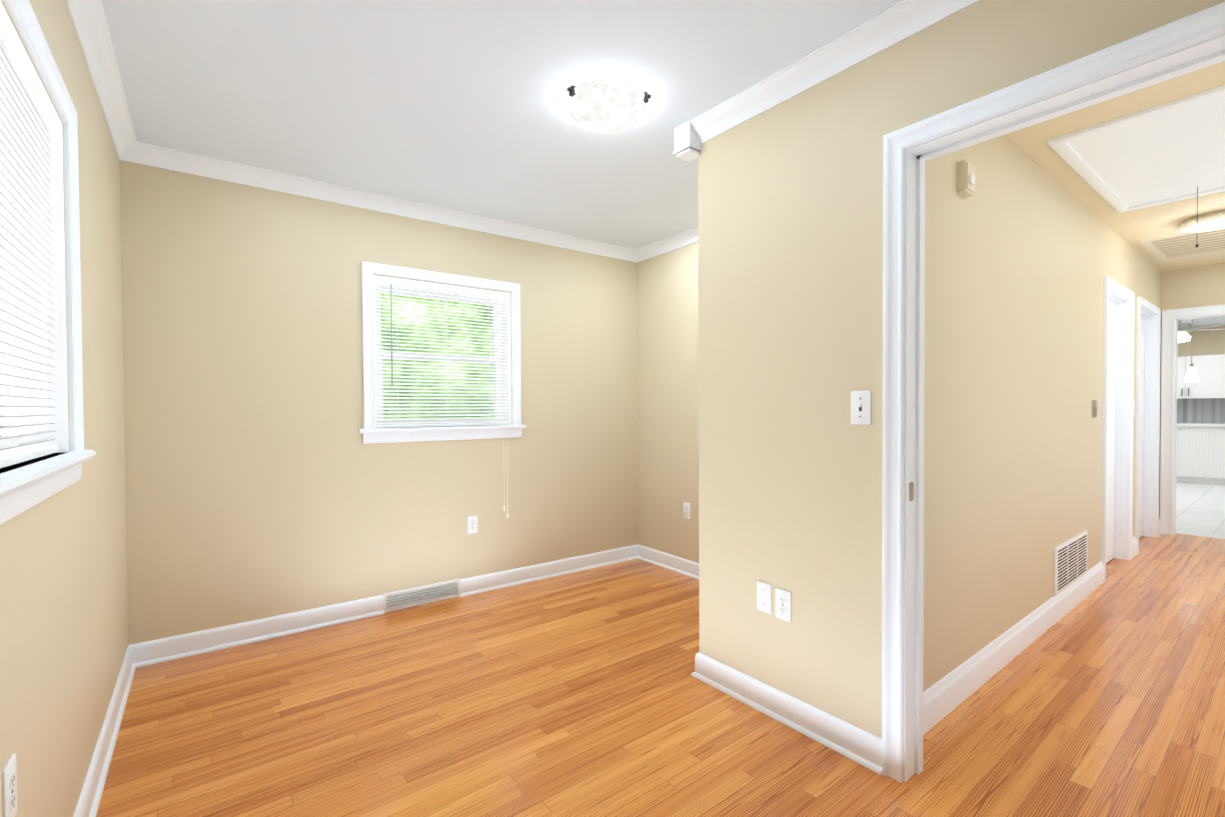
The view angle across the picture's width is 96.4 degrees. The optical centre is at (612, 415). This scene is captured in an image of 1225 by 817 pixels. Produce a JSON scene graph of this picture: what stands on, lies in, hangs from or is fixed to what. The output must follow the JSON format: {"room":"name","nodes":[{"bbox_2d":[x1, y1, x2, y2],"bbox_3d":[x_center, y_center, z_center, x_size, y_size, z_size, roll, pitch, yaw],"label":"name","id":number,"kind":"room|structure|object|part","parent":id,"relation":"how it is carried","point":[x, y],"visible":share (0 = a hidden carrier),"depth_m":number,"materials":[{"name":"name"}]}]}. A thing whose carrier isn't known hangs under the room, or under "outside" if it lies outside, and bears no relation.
{"room":"empty bedroom","nodes":[
{"label":"empty bedroom","id":0,"kind":"room"},
{"bbox_2d":[0,0,127,816],"bbox_3d":[-1.082,-0.022,0.783,0.305,2.440,4.653,-1,1,-38],"label":"wall","id":1,"kind":"structure","parent":0,"point":[63,608],"depth_m":1.61,"materials":[{"name":"beige paint"}]},
{"bbox_2d":[2,753,16,816],"bbox_3d":[-1.112,0.695,1.012,0.007,0.115,0.070,-1,1,-38],"label":"outlet","id":2,"kind":"object","parent":1,"relation":"attached to","point":[10,768],"depth_m":1.00,"materials":[{"name":"white plastic"}]},
{"bbox_2d":[0,0,68,452],"bbox_3d":[-1.274,-0.343,1.105,0.135,0.895,0.901,-1,1,-38],"label":"window frame","id":3,"kind":"structure","parent":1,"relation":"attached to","point":[59,403],"depth_m":1.48,"materials":[{"name":"white wood"}]},
{"bbox_2d":[0,0,96,524],"bbox_3d":[-1.280,-0.331,1.099,0.247,1.048,1.083,-1,1,-38],"label":"window","id":4,"kind":"structure","parent":1,"relation":"in","point":[24,488],"depth_m":1.43,"materials":[{"name":"white paint"}]},
{"bbox_3d":[-1.336,-0.338,1.059,0.110,0.885,0.883,-1,1,-38],"label":"left window sash","id":5,"kind":"part","parent":4,"relation":"part of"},
{"bbox_2d":[0,21,58,467],"bbox_3d":[-1.251,-0.340,1.122,0.062,0.882,0.877,-1,1,-38],"label":"window blind","id":6,"kind":"object","parent":4,"relation":"attached to","point":[27,125],"visible":1,"depth_m":1.26,"materials":[{"name":"white plastic"}]},
{"bbox_2d":[65,0,140,162],"bbox_3d":[-0.998,-1.204,0.866,0.161,0.080,4.199,-1,1,-38],"label":"crown molding","id":7,"kind":"structure","parent":1,"relation":"attached to","point":[88,17],"depth_m":1.93,"materials":[{"name":"white paint"}]},
{"bbox_2d":[73,643,140,816],"bbox_3d":[-1.001,1.144,0.889,0.121,0.105,4.199,-1,1,-38],"label":"baseboard","id":8,"kind":"structure","parent":1,"relation":"attached to","point":[88,803],"depth_m":1.90,"materials":[{"name":"white paint"}]},
{"bbox_2d":[119,160,637,644],"bbox_3d":[-1.056,-0.064,3.577,3.584,2.440,0.281,-1,1,-38],"label":"wall","id":9,"kind":"structure","parent":0,"point":[261,480],"depth_m":3.02,"materials":[{"name":"beige paint"}]},
{"bbox_2d":[141,595,383,666],"bbox_3d":[-1.781,1.118,2.910,1.078,0.105,0.052,-1,1,-38],"label":"baseboard","id":10,"kind":"structure","parent":9,"relation":"attached to","point":[194,643],"depth_m":2.85,"materials":[{"name":"white paint"}]},
{"bbox_2d":[137,142,632,261],"bbox_3d":[-0.989,-1.243,3.449,2.994,0.080,0.135,-1,1,-38],"label":"crown molding","id":11,"kind":"structure","parent":9,"relation":"attached to","point":[151,155],"depth_m":3.10,"materials":[{"name":"white paint"}]},
{"bbox_2d":[383,578,459,612],"bbox_3d":[-1.166,1.101,3.373,0.465,0.114,0.026,-1,1,-38],"label":"air vent","id":12,"kind":"object","parent":9,"relation":"in","point":[417,595],"visible":1,"depth_m":3.36,"materials":[{"name":"white plastic"}]},
{"bbox_2d":[373,275,510,427],"bbox_3d":[-1.075,-0.380,3.507,0.875,0.895,0.134,-1,1,-38],"label":"liner","id":13,"kind":"object","parent":9,"relation":"attached to","point":[508,347],"visible":0.43,"depth_m":3.72,"materials":[{"name":"white wood"}]},
{"bbox_2d":[359,261,525,443],"bbox_3d":[-1.081,-0.369,3.513,1.057,1.048,0.247,-1,1,-38],"label":"window","id":14,"kind":"structure","parent":9,"relation":"in","point":[435,349],"depth_m":3.42,"materials":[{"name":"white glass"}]},
{"bbox_3d":[-1.121,-0.377,3.569,0.857,0.885,0.109,-1,1,-38],"label":"back window sash","id":15,"kind":"part","parent":14,"relation":"part of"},
{"bbox_2d":[375,277,508,517],"bbox_3d":[-1.036,-0.065,3.463,0.851,1.505,0.125,-1,1,-38],"label":"window blind","id":16,"kind":"object","parent":14,"relation":"attached to","point":[444,289],"visible":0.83,"depth_m":3.46,"materials":[{"name":"white plastic"}]},
{"bbox_2d":[467,515,477,533],"bbox_3d":[-0.910,0.708,3.566,0.070,0.115,0.007,-1,1,-38],"label":"outlet","id":17,"kind":"object","parent":9,"relation":"attached to","point":[469,524],"depth_m":3.56,"materials":[{"name":"white plastic"}]},
{"bbox_2d":[460,545,632,596],"bbox_3d":[-0.415,1.095,3.925,1.398,0.105,0.059,-1,1,-38],"label":"baseboard","id":18,"kind":"structure","parent":9,"relation":"attached to","point":[497,580],"depth_m":3.86,"materials":[{"name":"white paint"}]},
{"bbox_2d":[96,533,1224,816],"bbox_3d":[1.806,1.198,3.112,7.990,0.100,4.750,-1,1,-38],"label":"floor","id":19,"kind":"structure","parent":0,"point":[582,693],"depth_m":2.09,"materials":[{"name":"brown wood"}]},
{"bbox_2d":[101,0,1224,326],"bbox_3d":[4.234,-1.375,4.440,13.520,0.100,6.000,-1,1,-38],"label":"ceiling","id":20,"kind":"structure","parent":0,"point":[458,105],"depth_m":2.15,"materials":[{"name":"white paint"}]},
{"bbox_2d":[565,79,650,133],"bbox_3d":[-0.033,-1.216,2.188,0.352,0.105,0.330,-1,1,-38],"label":"flush-mount light fixture","id":21,"kind":"object","parent":20,"relation":"attached to","point":[606,106],"visible":1,"depth_m":2.11,"materials":[{"name":"white glass"}]},
{"bbox_2d":[1047,85,1224,247],"bbox_3d":[2.818,-1.117,2.782,1.520,0.350,0.625,-1,1,-38],"label":"attic hatch","id":22,"kind":"object","parent":20,"relation":"attached to","point":[1170,152],"visible":1,"depth_m":2.67,"materials":[{"name":"white paint"}]},
{"bbox_3d":[2.817,-1.289,2.779,1.480,0.006,0.585,-1,1,-38],"label":"panel","id":23,"kind":"part","parent":22,"relation":"part of","materials":[{"name":"white paint"}]},
{"bbox_3d":[3.299,-1.122,3.091,0.012,0.344,0.012,-1,1,-38],"label":"pull cord","id":24,"kind":"part","parent":22,"relation":"part of","materials":[{"name":"metal"}]},
{"bbox_2d":[1138,229,1224,260],"bbox_3d":[4.510,-1.317,4.129,0.940,0.010,0.670,-1,1,-38],"label":"ceiling vent","id":25,"kind":"object","parent":20,"relation":"in","point":[1171,246],"visible":0.98,"depth_m":4.21,"materials":[{"name":"beige paint"}]},
{"bbox_2d":[1184,319,1198,381],"bbox_3d":[7.566,-0.912,7.154,0.132,0.942,0.132,-1,1,-38],"label":"pendant light","id":26,"kind":"object","parent":20,"relation":"hanging from","point":[1191,375],"visible":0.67,"depth_m":7.14,"materials":[{"name":"white glass"}]},
{"bbox_3d":[7.568,-0.540,7.160,0.132,0.197,0.132,-1,1,-38],"label":"lamp shade","id":27,"kind":"part","parent":26,"relation":"part of","materials":[{"name":"white glass"}]},
{"bbox_3d":[7.566,-1.008,7.152,0.100,0.750,0.100,-1,1,-38],"label":"cord","id":28,"kind":"part","parent":26,"relation":"part of","materials":[{"name":"silver metal"}]},
{"bbox_2d":[1178,320,1224,342],"bbox_3d":[6.926,-1.134,6.742,1.218,0.480,1.172,-1,1,-38],"label":"fan","id":29,"kind":"object","parent":20,"relation":"hanging from","point":[1185,330],"visible":0.27,"depth_m":6.63,"materials":[{"name":"white"}]},
{"bbox_3d":[6.952,-1.184,6.716,0.220,0.380,0.220,-1,1,-38],"label":"motor","id":30,"kind":"part","parent":29,"relation":"part of","materials":[{"name":"silver metal"}]},
{"bbox_2d":[1179,210,1224,232],"bbox_3d":[3.975,-1.274,3.604,0.342,0.075,0.342,-1,1,-38],"label":"hall light","id":31,"kind":"object","parent":20,"relation":"attached to","point":[1211,221],"visible":1,"depth_m":3.58,"materials":[{"name":"white glass"}]},
{"bbox_2d":[1187,219,1224,231],"bbox_3d":[3.975,-1.251,3.604,0.278,0.030,0.278,-1,1,-38],"label":"diffuser","id":32,"kind":"object","parent":31,"relation":"attached to","point":[1217,224],"depth_m":3.60,"materials":[{"name":"white glass"}]},
{"bbox_2d":[637,242,698,562],"bbox_3d":[0.934,-0.073,3.500,0.177,2.440,2.502,-1,1,-38],"label":"wall","id":33,"kind":"structure","parent":0,"point":[667,388],"depth_m":4.09,"materials":[{"name":"beige paint"}]},
{"bbox_2d":[633,226,697,261],"bbox_3d":[0.684,-1.255,3.655,0.104,0.080,1.570,-1,1,-38],"label":"crown molding","id":34,"kind":"structure","parent":33,"relation":"attached to","point":[687,237],"depth_m":4.03,"materials":[{"name":"white paint"}]},
{"bbox_2d":[633,544,698,578],"bbox_3d":[0.688,1.092,3.735,0.064,0.105,1.650,-1,1,-38],"label":"baseboard","id":35,"kind":"structure","parent":33,"relation":"attached to","point":[674,563],"depth_m":4.10,"materials":[{"name":"white paint"}]},
{"bbox_2d":[683,502,689,518],"bbox_3d":[0.535,0.682,3.947,0.006,0.115,0.070,-1,1,-38],"label":"outlet","id":36,"kind":"object","parent":33,"relation":"attached to","point":[688,510],"visible":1,"depth_m":3.95,"materials":[{"name":"white plastic"}]},
{"bbox_2d":[691,654,696,677],"bbox_3d":[0.753,1.107,2.756,0.996,0.105,0.026,-1,1,-38],"label":"baseboard","id":37,"kind":"structure","parent":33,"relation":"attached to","point":[694,674],"depth_m":2.45,"materials":[{"name":"white paint"}]},
{"bbox_2d":[698,52,994,735],"bbox_3d":[1.045,-0.058,2.447,1.055,2.440,0.800,-1,1,-38],"label":"wall block","id":38,"kind":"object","parent":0,"point":[788,300],"visible":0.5,"depth_m":2.11,"materials":[{"name":"beige paint"}]},
{"bbox_2d":[673,120,701,161],"bbox_3d":[0.340,-1.212,2.425,0.101,0.125,0.101,-1,1,-38],"label":"blocks","id":39,"kind":"object","parent":38,"relation":"attached to","point":[687,145],"visible":0.86,"depth_m":2.39,"materials":[{"name":"white paint"}]},
{"bbox_2d":[757,581,771,613],"bbox_3d":[0.600,0.719,2.171,0.006,0.115,0.070,-1,1,-38],"label":"wall plate","id":40,"kind":"object","parent":38,"relation":"attached to","point":[764,597],"visible":1,"depth_m":2.17,"materials":[{"name":"white plastic"}]},
{"bbox_2d":[775,588,790,621],"bbox_3d":[0.654,0.725,2.102,0.006,0.115,0.070,-1,1,-38],"label":"outlet","id":41,"kind":"object","parent":38,"relation":"attached to","point":[786,616],"depth_m":2.10,"materials":[{"name":"white plastic"}]},
{"bbox_2d":[851,390,870,424],"bbox_3d":[0.839,-0.028,1.851,0.005,0.115,0.070,-1,1,-38],"label":"light switch","id":42,"kind":"object","parent":38,"relation":"attached to","point":[865,412],"visible":1,"depth_m":1.85,"materials":[{"name":"white plastic"}]},
{"bbox_2d":[957,160,975,197],"bbox_3d":[1.424,-0.951,2.194,0.090,0.120,0.048,-1,1,-38],"label":"door chime","id":43,"kind":"object","parent":38,"relation":"attached to","point":[966,179],"visible":1,"depth_m":2.17,"materials":[{"name":"beige plastic"}]},
{"bbox_2d":[877,0,1224,738],"bbox_3d":[1.481,-0.040,1.137,0.130,2.440,1.800,-1,1,-38],"label":"wall","id":44,"kind":"structure","parent":0,"point":[979,48],"depth_m":1.56,"materials":[{"name":"beige paint"}]},
{"bbox_2d":[697,652,881,774],"bbox_3d":[0.639,1.117,2.114,0.026,0.105,0.805,-1,1,-38],"label":"baseboard","id":45,"kind":"structure","parent":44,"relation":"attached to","point":[852,742],"depth_m":2.05,"materials":[{"name":"white paint"}]},
{"bbox_2d":[691,0,978,143],"bbox_3d":[1.093,-1.223,1.449,0.067,0.080,2.547,-1,1,-38],"label":"crown molding","id":46,"kind":"structure","parent":44,"relation":"attached to","point":[897,22],"depth_m":1.89,"materials":[{"name":"white paint"}]},
{"bbox_2d":[882,2,1224,782],"bbox_3d":[1.232,0.139,1.460,0.174,2.075,0.940,-1,1,-38],"label":"door frame","id":47,"kind":"structure","parent":44,"relation":"attached to","point":[1174,36],"depth_m":1.74,"materials":[{"name":"white paint"}]},
{"bbox_2d":[909,482,913,500],"bbox_3d":[0.961,0.243,1.762,0.028,0.060,0.001,-1,1,-38],"label":"strike plate","id":48,"kind":"object","parent":47,"relation":"attached to","point":[911,491],"visible":1,"depth_m":1.76,"materials":[{"name":"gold metal"}]},
{"bbox_2d":[992,135,1161,640],"bbox_3d":[3.428,-0.092,3.875,4.460,2.440,0.120,-1,1,-38],"label":"wall","id":49,"kind":"structure","parent":0,"point":[1060,252],"depth_m":2.92,"materials":[{"name":"beige paint"}]},
{"bbox_2d":[923,561,1103,734],"bbox_3d":[2.178,1.081,2.826,2.948,0.140,0.016,-1,1,-38],"label":"baseboard","id":50,"kind":"structure","parent":49,"relation":"attached to","point":[946,695],"depth_m":2.50,"materials":[{"name":"white paint"}]},
{"bbox_2d":[1054,530,1087,595],"bbox_3d":[2.740,0.866,3.266,0.700,0.270,0.009,-1,1,-38],"label":"air vent","id":51,"kind":"object","parent":49,"relation":"in","point":[1070,561],"visible":0.98,"depth_m":3.23,"materials":[{"name":"white plastic"}]},
{"bbox_2d":[1092,400,1097,417],"bbox_3d":[3.151,-0.046,3.573,0.116,0.115,0.015,-1,1,-38],"label":"light switch","id":52,"kind":"object","parent":49,"relation":"attached to","point":[1094,408],"visible":1,"depth_m":3.57,"materials":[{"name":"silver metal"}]},
{"bbox_2d":[1106,299,1116,562],"bbox_3d":[3.631,0.117,4.069,0.761,1.999,0.040,-1,1,-38],"label":"hall door","id":53,"kind":"structure","parent":49,"relation":"in","point":[1111,428],"depth_m":4.18,"materials":[{"name":"white paint"}]},
{"bbox_2d":[1101,276,1134,581],"bbox_3d":[3.654,0.087,4.039,0.897,2.075,0.142,-1,1,-38],"label":"door frame","id":54,"kind":"structure","parent":49,"relation":"attached to","point":[1121,429],"depth_m":4.25,"materials":[{"name":"white paint"}]},
{"bbox_3d":[3.691,0.087,3.992,0.897,2.075,0.022,-1,1,-38],"label":"hall door trim","id":55,"kind":"part","parent":54,"relation":"part of","materials":[{"name":"white wood"}]},
{"bbox_2d":[1139,316,1144,537],"bbox_3d":[4.543,0.101,4.781,0.800,1.999,0.040,-1,1,-38],"label":"hall door","id":56,"kind":"structure","parent":49,"relation":"in","point":[1142,394],"depth_m":4.93,"materials":[{"name":"white paint"}]},
{"bbox_2d":[1135,296,1160,553],"bbox_3d":[4.565,0.071,4.751,0.936,2.075,0.142,-1,1,-38],"label":"door frame","id":57,"kind":"structure","parent":49,"relation":"attached to","point":[1149,422],"depth_m":4.97,"materials":[{"name":"white paint"}]},
{"bbox_3d":[4.602,0.072,4.704,0.936,2.075,0.022,-1,1,-38],"label":"hall door trim","id":58,"kind":"part","parent":57,"relation":"part of","materials":[{"name":"white wood"}]},
{"bbox_2d":[1159,263,1224,517],"bbox_3d":[5.510,-0.116,4.726,0.130,2.440,1.100,-1,1,-38],"label":"wall","id":59,"kind":"structure","parent":0,"point":[1194,287],"depth_m":4.95,"materials":[{"name":"beige paint"}]},
{"bbox_2d":[1160,304,1224,534],"bbox_3d":[5.482,0.064,4.766,0.178,2.080,0.995,-1,1,-38],"label":"door frame","id":60,"kind":"structure","parent":59,"relation":"attached to","point":[1169,317],"depth_m":5.07,"materials":[{"name":"white paint"}]},
{"bbox_3d":[5.482,0.099,4.767,0.130,2.010,0.855,-1,1,-38],"label":"kitchen door jamb","id":61,"kind":"part","parent":60,"relation":"part of","materials":[{"name":"white wood"}]},
{"bbox_2d":[1176,482,1224,538],"bbox_3d":[7.396,1.111,6.936,5.530,0.100,6.000,-1,1,-38],"label":"floor","id":62,"kind":"structure","parent":0,"point":[1200,509],"depth_m":6.28,"materials":[{"name":"white tile"}]},
{"bbox_2d":[1176,426,1224,484],"bbox_3d":[9.234,0.594,8.365,0.618,0.868,5.200,-1,1,-38],"label":"base cabinet","id":63,"kind":"object","parent":62,"relation":"on","point":[1200,456],"depth_m":8.29,"materials":[{"name":"wood"}]},
{"bbox_2d":[1177,422,1224,425],"bbox_3d":[9.219,0.140,8.349,0.648,0.040,5.200,-1,1,-38],"label":"countertop","id":64,"kind":"structure","parent":63,"relation":"on","point":[1178,423],"depth_m":8.44,"materials":[{"name":"white stone"}]},
{"bbox_2d":[1178,325,1224,356],"bbox_3d":[9.522,-0.195,8.581,0.120,2.440,6.000,-1,1,-38],"label":"wall","id":65,"kind":"structure","parent":0,"point":[1210,342],"depth_m":8.66,"materials":[{"name":"beige paint"}]},
{"bbox_2d":[1177,354,1223,397],"bbox_3d":[9.119,-0.605,8.693,0.362,0.660,0.840,-1,1,-38],"label":"upper cabinet","id":66,"kind":"object","parent":65,"relation":"attached to","point":[1209,369],"depth_m":8.44,"materials":[{"name":"wood"}]},
{"bbox_2d":[1177,398,1224,422],"bbox_3d":[9.470,-0.079,8.542,0.010,0.390,5.200,-1,1,-38],"label":"backsplash","id":67,"kind":"structure","parent":65,"relation":"attached to","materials":[{"name":"tile"}]},
{"bbox_2d":[1224,354,1224,397],"bbox_3d":[9.636,-0.598,8.031,0.362,0.660,0.840,-1,1,-38],"label":"upper cabinet","id":68,"kind":"object","parent":65,"relation":"attached to","point":[1224,354],"depth_m":8.26,"materials":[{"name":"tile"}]},
{"label":"outside","id":69,"kind":"structure","parent":0,"visible":0},
{"bbox_2d":[381,294,493,418],"bbox_3d":[-0.149,-3.221,8.292,14.000,9.400,0.100,-1,1,-38],"label":"window pane","id":70,"kind":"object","parent":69,"point":[436,352],"depth_m":6.69,"materials":[{"name":"clear glass"}]}
]}

